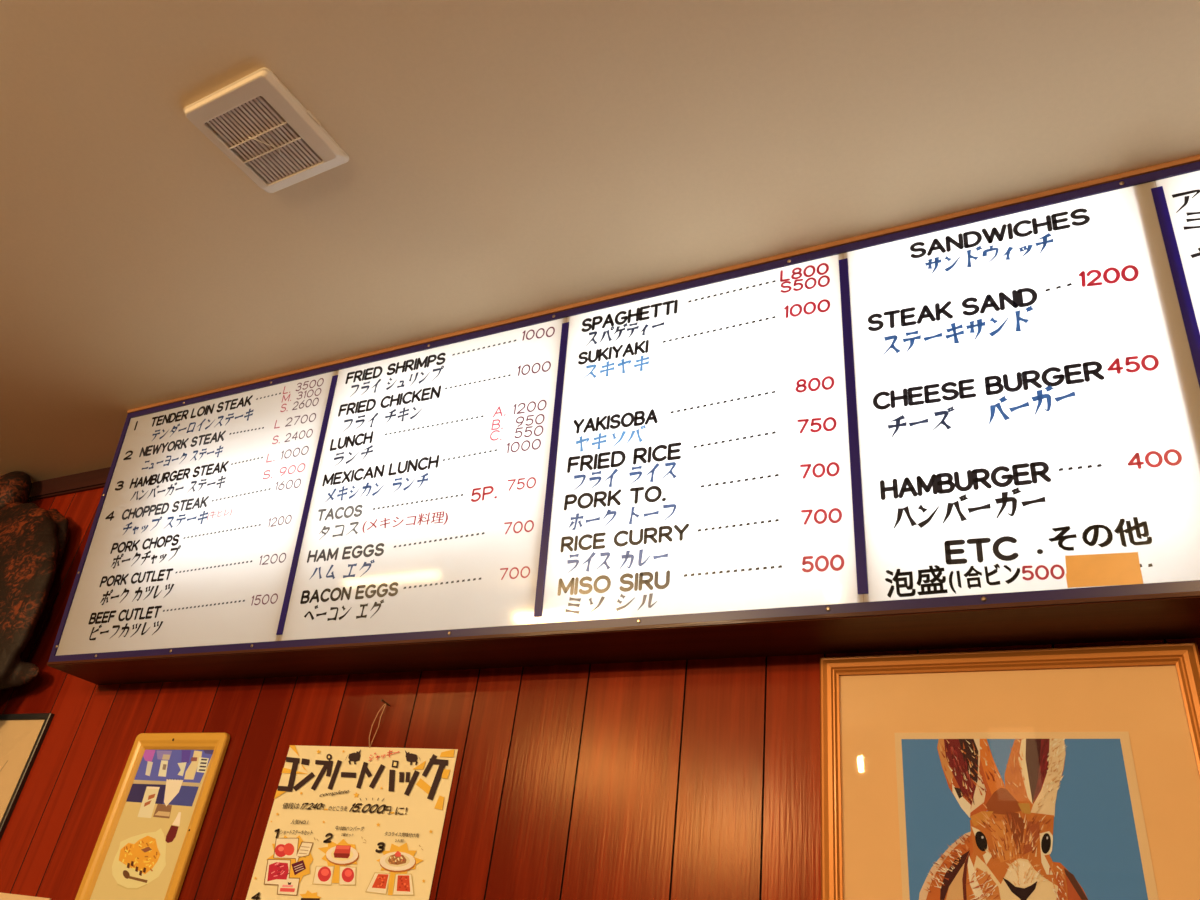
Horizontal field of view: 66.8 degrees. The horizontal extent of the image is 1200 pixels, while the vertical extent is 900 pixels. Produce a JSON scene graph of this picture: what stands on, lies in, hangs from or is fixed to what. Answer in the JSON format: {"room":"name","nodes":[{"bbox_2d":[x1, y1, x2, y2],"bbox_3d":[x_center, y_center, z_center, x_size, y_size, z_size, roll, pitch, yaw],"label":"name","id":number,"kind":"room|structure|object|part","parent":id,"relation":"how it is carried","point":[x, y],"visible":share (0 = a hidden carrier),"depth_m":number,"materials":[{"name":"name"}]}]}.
{"room":"restaurant","nodes":[
{"label":"restaurant","id":0,"kind":"room"},
{"bbox_2d":[0,0,1199,482],"bbox_3d":[-2.130,-2.407,-0.220,9.400,0.060,8.660,-9,-35,26],"label":"ceiling","id":1,"kind":"structure","parent":0,"point":[509,159],"depth_m":2.07,"materials":[{"name":"beige paint"}]},
{"bbox_2d":[183,68,348,192],"bbox_3d":[-0.780,-0.732,2.131,0.282,0.026,0.276,-10,-36,28],"label":"ceiling vent","id":2,"kind":"object","parent":1,"relation":"in","point":[254,120],"visible":1,"depth_m":2.11,"materials":[{"name":"beige plastic"}]},
{"bbox_2d":[0,488,1199,899],"bbox_3d":[-0.405,0.969,2.236,9.400,2.712,0.060,-9,-35,26],"label":"wall","id":3,"kind":"structure","parent":0,"point":[698,779],"depth_m":2.20,"materials":[{"name":"red wood"}]},
{"bbox_2d":[0,893,50,899],"bbox_3d":[-1.763,1.519,2.619,0.285,0.434,0.006,-9,-35,26],"label":"notice sheet","id":4,"kind":"object","parent":3,"relation":"attached to","point":[3,896],"visible":1,"depth_m":2.73,"materials":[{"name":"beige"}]},
{"bbox_2d":[0,713,54,839],"bbox_3d":[-2.144,1.228,3.040,0.533,0.691,0.015,-9,-35,26],"label":"framed print","id":5,"kind":"object","parent":3,"relation":"attached to","point":[22,736],"visible":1,"depth_m":3.07,"materials":[{"name":"grey plastic"}]},
{"bbox_2d":[0,471,68,689],"bbox_3d":[-2.434,0.601,3.498,1.099,1.276,0.192,-9,-35,26],"label":"turtle","id":6,"kind":"object","parent":3,"relation":"attached to","point":[32,537],"visible":1,"depth_m":3.39},
{"bbox_2d":[28,467,110,501],"bbox_3d":[-3.027,0.269,4.229,3.199,0.086,0.020,-9,-35,26],"label":"trim","id":7,"kind":"structure","parent":3,"relation":"attached to","point":[94,479],"depth_m":3.83,"materials":[{"name":"brown wood"}]},
{"bbox_2d":[75,733,229,899],"bbox_3d":[-1.305,1.125,2.609,0.398,0.620,0.019,-9,-35,26],"label":"photo frame","id":8,"kind":"object","parent":3,"relation":"attached to","point":[146,842],"visible":1,"depth_m":2.65,"materials":[{"name":"wood"}]},
{"bbox_2d":[47,155,1199,684],"bbox_3d":[0.091,0.042,2.331,4.060,0.924,0.313,-9,-35,26],"label":"menu board","id":9,"kind":"object","parent":3,"relation":"attached to","point":[900,438],"visible":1,"depth_m":2.14,"materials":[{"name":"white plastic"}]},
{"bbox_3d":[-1.309,0.210,2.928,0.997,0.896,0.112,-9,-35,26],"label":"menu panel","id":10,"kind":"part","parent":9,"relation":"part of","materials":[{"name":"white plastic"}]},
{"bbox_3d":[-0.492,0.082,2.531,0.835,0.896,0.112,-9,-35,26],"label":"menu panel","id":11,"kind":"part","parent":9,"relation":"part of","materials":[{"name":"white plastic"}]},
{"bbox_3d":[0.220,-0.030,2.184,0.764,0.896,0.112,-9,-35,26],"label":"menu panel","id":12,"kind":"part","parent":9,"relation":"part of","materials":[{"name":"white plastic"}]},
{"bbox_3d":[0.851,-0.129,1.877,0.653,0.896,0.112,-9,-35,26],"label":"menu panel","id":13,"kind":"part","parent":9,"relation":"part of","materials":[{"name":"white plastic"}]},
{"bbox_2d":[1065,552,1143,587],"bbox_3d":[0.916,0.218,1.659,0.122,0.063,0.008,-9,-35,26],"label":"packing tape","id":14,"kind":"object","parent":9,"relation":"attached to","point":[1110,569],"visible":1,"depth_m":1.66,"materials":[{"name":"orange plastic"}]},
{"bbox_3d":[1.500,-0.231,1.561,0.804,0.896,0.112,-9,-35,26],"label":"menu panel","id":15,"kind":"part","parent":9,"relation":"part of","materials":[{"name":"white plastic"}]},
{"bbox_2d":[820,642,1199,899],"bbox_3d":[0.740,0.821,1.598,0.705,0.975,0.025,-9,-35,26],"label":"picture","id":16,"kind":"object","parent":3,"relation":"attached to","point":[1063,773],"visible":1,"depth_m":1.72,"materials":[{"name":"white paper"}]},
{"bbox_2d":[901,738,1147,899],"bbox_3d":[0.750,0.792,1.614,0.389,0.554,0.003,-9,-35,26],"label":"painting","id":17,"kind":"object","parent":16,"relation":"attached to","point":[982,818],"depth_m":1.68},
{"bbox_3d":[-0.584,0.689,2.480,0.016,0.014,0.030,-9,-35,26],"label":"nail","id":18,"kind":"object","parent":3,"relation":"attached to","visible":0},
{"bbox_2d":[246,704,457,899],"bbox_3d":[-0.660,1.085,2.255,0.580,0.920,0.013,-9,-35,26],"label":"menu poster","id":19,"kind":"object","parent":18,"relation":"hanging from","point":[345,823],"visible":1,"depth_m":2.33,"materials":[{"name":"paper"}]},
{"bbox_2d":[251,892,259,899],"bbox_3d":[-0.887,1.151,2.347,0.029,0.022,0.001,-9,-35,26],"label":"lettering","id":20,"kind":"object","parent":19,"relation":"attached to","point":[258,893],"depth_m":2.35},
{"bbox_2d":[264,835,312,895],"bbox_3d":[-0.807,1.073,2.356,0.162,0.143,0.001,-9,-35,26],"label":"picture","id":21,"kind":"object","parent":19,"relation":"attached to","point":[288,859],"depth_m":2.35,"materials":[{"name":"paper"}]},
{"bbox_2d":[300,890,320,899],"bbox_3d":[-0.726,1.127,2.271,0.075,0.050,0.001,-9,-35,26],"label":"picture","id":22,"kind":"object","parent":19,"relation":"attached to","point":[304,894],"depth_m":2.28,"materials":[{"name":"paper"}]},
{"bbox_2d":[312,839,358,884],"bbox_3d":[-0.662,1.038,2.294,0.152,0.110,0.001,-9,-35,26],"label":"picture","id":23,"kind":"object","parent":19,"relation":"attached to","point":[334,861],"depth_m":2.30,"materials":[{"name":"paper"}]},
{"bbox_2d":[323,827,363,842],"label":"lettering","id":24,"kind":"object","parent":19,"relation":"attached to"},
{"bbox_2d":[275,750,447,837],"bbox_3d":[-0.642,0.901,2.376,0.557,0.232,0.002,-9,-35,26],"label":"lettering","id":25,"kind":"object","parent":19,"relation":"attached to","point":[320,793],"depth_m":2.37,"materials":[{"name":"paper"}]},
{"bbox_2d":[365,843,422,895],"bbox_3d":[-0.495,1.016,2.210,0.155,0.119,0.001,-9,-35,26],"label":"picture","id":26,"kind":"object","parent":19,"relation":"attached to","point":[392,869],"depth_m":2.21,"materials":[{"name":"paper"}]},
{"bbox_2d":[375,832,418,852],"label":"lettering","id":27,"kind":"object","parent":19,"relation":"attached to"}
]}

